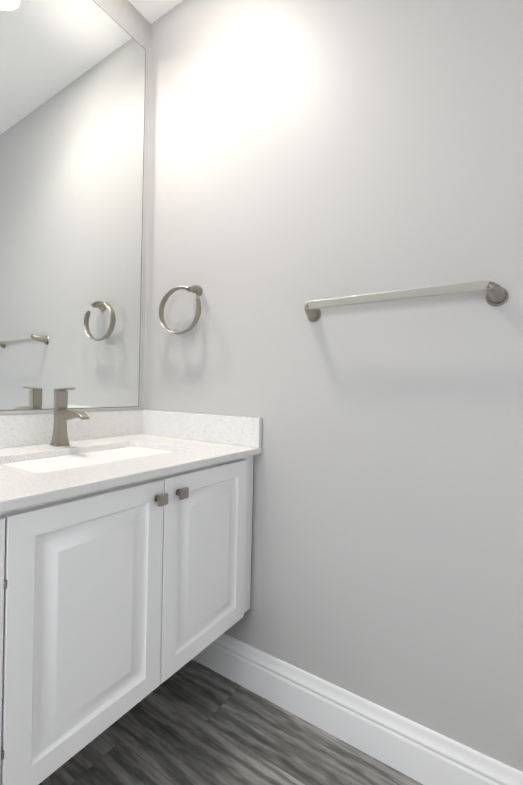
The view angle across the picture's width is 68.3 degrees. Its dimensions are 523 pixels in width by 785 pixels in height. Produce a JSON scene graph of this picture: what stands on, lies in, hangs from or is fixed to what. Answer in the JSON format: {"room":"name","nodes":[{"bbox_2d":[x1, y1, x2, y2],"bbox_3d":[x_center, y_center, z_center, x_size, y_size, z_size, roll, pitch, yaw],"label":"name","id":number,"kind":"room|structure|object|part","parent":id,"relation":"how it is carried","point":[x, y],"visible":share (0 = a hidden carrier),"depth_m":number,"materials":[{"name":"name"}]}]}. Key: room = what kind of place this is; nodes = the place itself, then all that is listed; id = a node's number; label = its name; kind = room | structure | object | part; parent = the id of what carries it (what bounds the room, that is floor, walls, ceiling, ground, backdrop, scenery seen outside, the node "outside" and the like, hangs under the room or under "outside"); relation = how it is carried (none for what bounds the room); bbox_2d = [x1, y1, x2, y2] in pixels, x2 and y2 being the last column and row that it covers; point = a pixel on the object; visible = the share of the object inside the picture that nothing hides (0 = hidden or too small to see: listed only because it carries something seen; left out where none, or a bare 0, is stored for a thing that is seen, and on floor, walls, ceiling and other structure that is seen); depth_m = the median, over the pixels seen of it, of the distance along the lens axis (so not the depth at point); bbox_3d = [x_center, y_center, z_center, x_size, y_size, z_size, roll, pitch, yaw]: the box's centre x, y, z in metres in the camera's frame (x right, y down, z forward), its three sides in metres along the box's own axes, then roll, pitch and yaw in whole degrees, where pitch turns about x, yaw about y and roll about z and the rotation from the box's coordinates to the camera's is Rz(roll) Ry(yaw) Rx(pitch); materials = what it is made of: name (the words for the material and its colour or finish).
{"room":"bathroom","nodes":[
{"label":"bathroom","id":0,"kind":"room"},
{"bbox_2d":[0,0,150,414],"bbox_3d":[-1.146,-0.279,0.588,0.020,2.477,2.400,2,0,33],"label":"wall","id":1,"kind":"structure","parent":0,"point":[129,18],"depth_m":1.56,"materials":[{"name":"grey paint"}]},
{"bbox_2d":[0,0,145,410],"bbox_3d":[-0.824,-0.666,1.040,0.005,1.440,1.245,2,0,33],"label":"mirror panel","id":2,"kind":"object","parent":1,"relation":"attached to","point":[72,97],"visible":1,"depth_m":1.30,"materials":[{"name":"silver mirror"}]},
{"bbox_2d":[0,388,261,784],"bbox_3d":[-0.563,0.349,0.933,0.602,0.722,1.174,2,0,33],"label":"bathroom vanity","id":3,"kind":"object","parent":1,"relation":"attached to","point":[125,557],"visible":1,"depth_m":0.86,"materials":[{"name":"white wood"}]},
{"bbox_3d":[-0.530,0.454,0.501,0.020,0.498,0.343,2,0,33],"label":"door","id":4,"kind":"part","parent":3,"relation":"part of","materials":[{"name":"white wood"}]},
{"bbox_3d":[-0.341,0.457,0.790,0.020,0.498,0.343,2,0,33],"label":"door","id":5,"kind":"part","parent":3,"relation":"part of","materials":[{"name":"white wood"}]},
{"bbox_2d":[0,434,261,512],"bbox_3d":[-0.565,0.180,0.935,0.588,0.020,1.173,2,0,33],"label":"countertop","id":6,"kind":"structure","parent":3,"relation":"on","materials":[{"name":"stone"}]},
{"bbox_2d":[50,388,89,446],"bbox_3d":[-0.587,0.077,1.185,0.156,0.182,0.043,2,0,33],"label":"faucet","id":7,"kind":"object","parent":6,"relation":"on","point":[59,437],"depth_m":1.20,"materials":[{"name":"silver metal"}]},
{"bbox_3d":[-0.236,0.249,0.902,0.026,0.027,0.027,2,0,33],"label":"knob","id":8,"kind":"part","parent":3,"relation":"part of","materials":[{"name":"silver metal"}]},
{"bbox_3d":[-0.199,0.250,0.959,0.026,0.027,0.027,2,0,33],"label":"knob","id":9,"kind":"part","parent":3,"relation":"part of","materials":[{"name":"silver metal"}]},
{"bbox_3d":[-0.152,0.459,1.079,0.020,0.498,0.343,2,0,33],"label":"door","id":10,"kind":"part","parent":3,"relation":"part of","materials":[{"name":"white wood"}]},
{"bbox_2d":[0,410,261,447],"bbox_3d":[-0.564,0.121,0.936,0.586,0.097,1.174,2,0,33],"label":"backsplash","id":11,"kind":"structure","parent":1,"relation":"attached to","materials":[{"name":"stone"}]},
{"bbox_2d":[128,0,182,23],"bbox_3d":[-0.286,-1.545,0.096,2.100,0.100,2.500,2,0,33],"label":"ceiling","id":12,"kind":"structure","parent":0,"point":[151,11],"depth_m":1.51,"materials":[{"name":"white paint"}]},
{"bbox_2d":[39,659,422,784],"bbox_3d":[-0.344,1.031,0.113,2.100,0.100,2.500,2,0,33],"label":"floor","id":13,"kind":"structure","parent":0,"point":[192,722],"depth_m":1.06,"materials":[{"name":"grey wood"}]},
{"bbox_2d":[143,0,522,771],"bbox_3d":[0.342,-0.249,1.109,2.100,2.477,0.100,2,0,33],"label":"wall","id":14,"kind":"structure","parent":0,"point":[301,152],"depth_m":1.08,"materials":[{"name":"grey paint"}]},
{"bbox_2d":[159,285,202,333],"bbox_3d":[-0.289,-0.305,1.427,0.199,0.184,0.067,2,0,33],"label":"towel ring","id":15,"kind":"object","parent":14,"relation":"attached to","point":[196,290],"visible":0.98,"depth_m":1.40,"materials":[{"name":"silver metal"}]},
{"bbox_2d":[192,633,522,784],"bbox_3d":[0.280,0.921,1.070,1.830,0.135,0.016,2,0,33],"label":"baseboard","id":16,"kind":"structure","parent":14,"relation":"attached to","point":[419,753],"depth_m":1.05,"materials":[{"name":"white wood"}]},
{"bbox_2d":[304,279,508,321],"bbox_3d":[0.338,-0.232,1.008,0.520,0.048,0.079,2,0,33],"label":"towel bar","id":17,"kind":"object","parent":14,"relation":"attached to","point":[497,295],"visible":1,"depth_m":0.94,"materials":[{"name":"silver metal"}]}
]}

